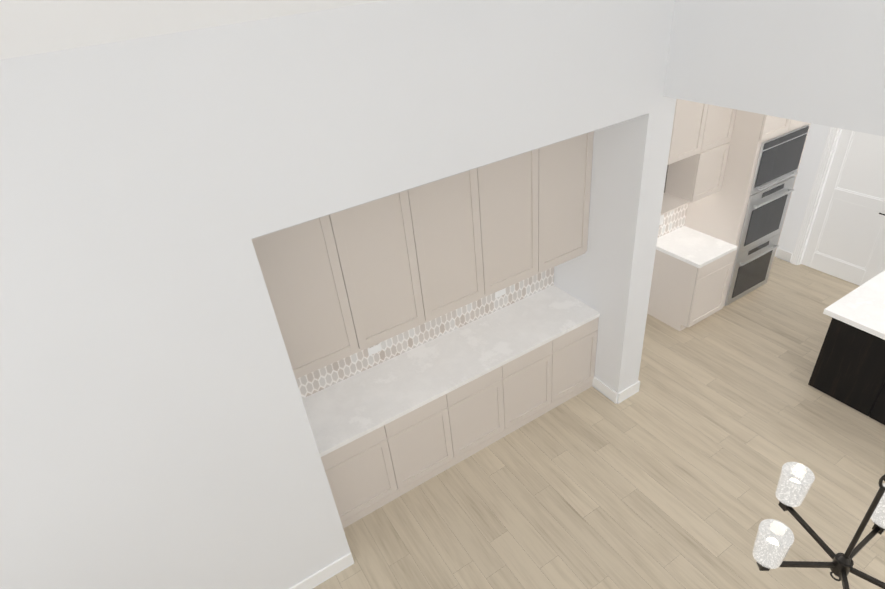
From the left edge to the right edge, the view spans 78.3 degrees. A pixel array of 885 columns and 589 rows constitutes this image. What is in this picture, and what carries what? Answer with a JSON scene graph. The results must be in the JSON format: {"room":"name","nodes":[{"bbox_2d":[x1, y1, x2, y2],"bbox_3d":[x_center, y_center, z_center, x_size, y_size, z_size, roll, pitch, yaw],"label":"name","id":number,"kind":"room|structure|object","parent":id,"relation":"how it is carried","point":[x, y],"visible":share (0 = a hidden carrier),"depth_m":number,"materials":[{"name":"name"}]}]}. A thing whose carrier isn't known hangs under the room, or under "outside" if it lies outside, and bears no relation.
{"room":"dining room","nodes":[
{"label":"dining room","id":0,"kind":"room"},
{"bbox_2d":[0,0,675,588],"bbox_3d":[-1.439,0.445,3.409,7.030,3.760,0.950,-23,36,-24],"label":"wall","id":1,"kind":"structure","parent":0,"point":[156,432],"depth_m":2.76,"materials":[{"name":"white paint"}]},
{"bbox_2d":[289,248,792,588],"bbox_3d":[2.328,2.231,3.354,12.100,0.135,6.490,-23,36,-24],"label":"baseboard","id":2,"kind":"structure","parent":1,"relation":"attached to","point":[314,580],"depth_m":4.18,"materials":[{"name":"white wood"}]},
{"bbox_2d":[252,113,648,238],"bbox_3d":[0.125,-0.881,3.455,2.848,0.004,0.489,-23,36,-24],"label":"ceiling","id":3,"kind":"structure","parent":0,"point":[439,179],"depth_m":3.13,"materials":[{"name":"paint"}]},
{"bbox_2d":[313,257,884,588],"bbox_3d":[2.379,2.295,3.427,12.500,0.060,6.790,-23,36,-24],"label":"floor","id":4,"kind":"structure","parent":0,"point":[667,476],"depth_m":4.59,"materials":[{"name":"brown wood"}]},
{"bbox_2d":[321,421,405,528],"bbox_3d":[-0.794,1.332,4.579,0.629,0.890,0.639,-23,36,-24],"label":"base cabinet","id":5,"kind":"object","parent":4,"relation":"on","point":[388,431],"depth_m":4.34,"materials":[{"name":"beige paint"}]},
{"bbox_2d":[302,285,599,456],"bbox_3d":[0.103,0.554,4.768,2.846,0.040,0.648,-23,36,-24],"label":"countertop","id":6,"kind":"structure","parent":5,"relation":"on","point":[348,408],"depth_m":4.66,"materials":[{"name":"white stone"}]},
{"bbox_2d":[394,389,461,492],"bbox_3d":[-0.337,1.141,4.795,0.688,0.890,0.639,-23,36,-24],"label":"base cabinet","id":7,"kind":"object","parent":4,"relation":"on","point":[429,443],"depth_m":4.58,"materials":[{"name":"beige paint"}]},
{"bbox_2d":[454,361,513,460],"bbox_3d":[0.144,0.941,5.023,0.688,0.890,0.639,-23,36,-24],"label":"base cabinet","id":8,"kind":"object","parent":4,"relation":"on","point":[484,418],"depth_m":4.81,"materials":[{"name":"beige paint"}]},
{"bbox_2d":[510,337,561,430],"bbox_3d":[0.626,0.740,5.250,0.688,0.890,0.639,-23,36,-24],"label":"base cabinet","id":9,"kind":"object","parent":4,"relation":"on","point":[533,375],"depth_m":5.03,"materials":[{"name":"beige paint"}]},
{"bbox_2d":[558,317,598,405],"bbox_3d":[1.082,0.550,5.466,0.629,0.890,0.639,-23,36,-24],"label":"base cabinet","id":10,"kind":"object","parent":4,"relation":"on","point":[577,355],"depth_m":5.26,"materials":[{"name":"beige paint"}]},
{"bbox_2d":[647,226,737,330],"bbox_3d":[2.788,-0.167,6.243,0.620,0.930,0.678,-23,36,-24],"label":"base cabinet","id":11,"kind":"object","parent":4,"relation":"on","point":[692,268],"visible":0.92,"depth_m":6.02,"materials":[{"name":"beige paint"}]},
{"bbox_2d":[684,110,810,306],"bbox_3d":[3.335,-1.429,5.912,0.929,3.297,0.680,-23,36,-24],"label":"tall cabinet","id":12,"kind":"object","parent":4,"relation":"on","point":[720,214],"visible":0.27,"depth_m":5.62,"materials":[{"name":"beige paint"}]},
{"bbox_2d":[725,176,795,305],"bbox_3d":[3.581,-0.570,6.111,0.779,1.370,0.070,-23,36,-24],"label":"double wall oven","id":13,"kind":"object","parent":12,"relation":"in","point":[762,225],"visible":1,"depth_m":6.07,"materials":[{"name":"silver metal"}]},
{"bbox_2d":[750,125,809,194],"bbox_3d":[3.490,-1.382,5.588,0.779,0.540,0.064,-23,36,-24],"label":"built-in microwave","id":14,"kind":"object","parent":12,"relation":"in","point":[779,157],"visible":1,"depth_m":5.57,"materials":[{"name":"silver metal"}]},
{"bbox_2d":[808,318,884,424],"bbox_3d":[4.811,0.856,4.363,1.322,0.880,2.710,-23,36,-24],"label":"kitchen island","id":15,"kind":"object","parent":4,"relation":"on","point":[849,369],"depth_m":4.90,"materials":[{"name":"brown wood"}]},
{"bbox_2d":[824,270,884,341],"bbox_3d":[4.261,0.091,4.780,1.460,0.050,0.950,-23,36,-24],"label":"island countertop","id":16,"kind":"structure","parent":15,"relation":"on","point":[863,308],"depth_m":4.80,"materials":[{"name":"white stone"}]},
{"bbox_2d":[663,0,884,136],"bbox_3d":[2.989,-1.402,1.014,0.150,2.798,5.690,-23,36,-24],"label":"wall","id":17,"kind":"structure","parent":0,"point":[820,62],"depth_m":3.09,"materials":[{"name":"white paint"}]},
{"bbox_2d":[775,123,829,256],"bbox_3d":[4.691,-1.678,6.060,0.120,3.300,1.680,-23,36,-24],"label":"wall","id":18,"kind":"structure","parent":0,"point":[810,159],"depth_m":6.70,"materials":[{"name":"white paint"}]},
{"bbox_2d":[790,127,884,274],"bbox_3d":[4.805,-1.279,6.141,0.144,2.525,1.041,-23,36,-24],"label":"door frame","id":19,"kind":"structure","parent":18,"relation":"attached to","point":[828,152],"depth_m":6.58,"materials":[{"name":"white wood"}]},
{"bbox_2d":[801,129,884,285],"bbox_3d":[4.809,-1.238,6.168,0.035,2.403,0.823,-23,36,-24],"label":"pantry door","id":20,"kind":"structure","parent":18,"relation":"in","point":[846,241],"depth_m":6.38,"materials":[{"name":"white wood"}]},
{"bbox_3d":[-0.260,-0.751,-0.329,6.880,2.110,5.210,-23,36,-24],"label":"vault","id":21,"kind":"object","parent":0,"visible":0},
{"bbox_2d":[752,462,884,588],"bbox_3d":[1.398,-0.528,1.105,0.632,3.949,0.658,-23,36,-24],"label":"chandelier","id":22,"kind":"object","parent":21,"relation":"hanging from","point":[774,541],"visible":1,"depth_m":2.11,"materials":[{"name":"white glass"}]},
{"bbox_3d":[0.120,-0.558,4.689,11.700,3.760,0.150,-23,36,-24],"label":"wall","id":23,"kind":"structure","parent":0,"visible":0},
{"bbox_2d":[251,211,370,378],"bbox_3d":[-0.999,-0.112,3.747,0.634,1.303,0.439,-23,36,-24],"label":"upper cabinet","id":24,"kind":"object","parent":23,"relation":"attached to","point":[343,284],"depth_m":3.62,"materials":[{"name":"beige paint"}]},
{"bbox_2d":[343,187,434,345],"bbox_3d":[-0.545,-0.302,3.961,0.699,1.303,0.439,-23,36,-24],"label":"upper cabinet","id":25,"kind":"object","parent":23,"relation":"attached to","point":[386,239],"depth_m":3.85,"materials":[{"name":"beige paint"}]},
{"bbox_2d":[296,267,553,398],"bbox_3d":[-0.092,0.176,4.848,2.846,0.539,0.008,-23,36,-24],"label":"tile backsplash","id":26,"kind":"structure","parent":23,"relation":"attached to","point":[341,370],"depth_m":4.87,"materials":[{"name":"white tile"}]},
{"bbox_2d":[368,344,380,355],"bbox_3d":[-0.582,0.473,4.658,0.120,0.075,0.008,-23,36,-24],"label":"outlet","id":27,"kind":"object","parent":26,"relation":"attached to","point":[374,349],"visible":1,"depth_m":4.65,"materials":[{"name":"white plastic"}]},
{"bbox_2d":[495,288,504,297],"bbox_3d":[0.550,-0.016,5.183,0.120,0.075,0.008,-23,36,-24],"label":"outlet","id":28,"kind":"object","parent":26,"relation":"attached to","point":[499,293],"visible":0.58,"depth_m":5.18,"materials":[{"name":"white plastic"}]},
{"bbox_2d":[419,165,494,317],"bbox_3d":[-0.064,-0.503,4.189,0.700,1.303,0.439,-23,36,-24],"label":"upper cabinet","id":29,"kind":"object","parent":23,"relation":"attached to","point":[456,208],"depth_m":4.08,"materials":[{"name":"beige paint"}]},
{"bbox_2d":[487,146,546,291],"bbox_3d":[0.418,-0.704,4.417,0.699,1.303,0.439,-23,36,-24],"label":"upper cabinet","id":30,"kind":"object","parent":23,"relation":"attached to","point":[517,185],"depth_m":4.32,"materials":[{"name":"beige paint"}]},
{"bbox_2d":[547,131,593,269],"bbox_3d":[0.872,-0.893,4.631,0.634,1.303,0.439,-23,36,-24],"label":"upper cabinet","id":31,"kind":"object","parent":23,"relation":"attached to","point":[569,161],"depth_m":4.52,"materials":[{"name":"beige paint"}]},
{"bbox_2d":[658,204,687,236],"bbox_3d":[2.297,-0.819,5.978,1.198,0.538,0.008,-23,36,-24],"label":"tile backsplash","id":32,"kind":"structure","parent":23,"relation":"attached to","point":[673,220],"depth_m":6.20,"materials":[{"name":"white tile"}]},
{"bbox_2d":[659,215,663,224],"bbox_3d":[2.434,-0.828,6.058,0.075,0.120,0.008,-23,36,-24],"label":"outlet","id":33,"kind":"object","parent":32,"relation":"attached to","point":[661,219],"visible":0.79,"depth_m":6.06,"materials":[{"name":"white plastic"}]},
{"bbox_2d":[667,99,684,166],"bbox_3d":[1.807,-1.744,4.858,0.526,1.247,0.369,-23,36,-24],"label":"upper cabinet","id":34,"kind":"object","parent":23,"relation":"attached to","point":[676,130],"depth_m":5.00,"materials":[{"name":"beige paint"}]},
{"bbox_2d":[673,100,712,166],"bbox_3d":[2.176,-1.897,5.033,0.586,1.247,0.369,-23,36,-24],"label":"upper cabinet","id":35,"kind":"object","parent":23,"relation":"attached to","point":[699,145],"depth_m":5.14,"materials":[{"name":"beige paint"}]},
{"bbox_2d":[663,143,729,202],"bbox_3d":[2.649,-1.348,5.682,0.466,0.598,0.369,-23,36,-24],"label":"upper cabinet","id":36,"kind":"object","parent":23,"relation":"attached to","point":[693,180],"depth_m":5.60,"materials":[{"name":"beige paint"}]},
{"bbox_2d":[705,105,736,154],"bbox_3d":[2.545,-2.051,5.207,0.526,1.247,0.369,-23,36,-24],"label":"upper cabinet","id":37,"kind":"object","parent":23,"relation":"attached to","point":[720,134],"depth_m":5.35,"materials":[{"name":"beige paint"}]}
]}

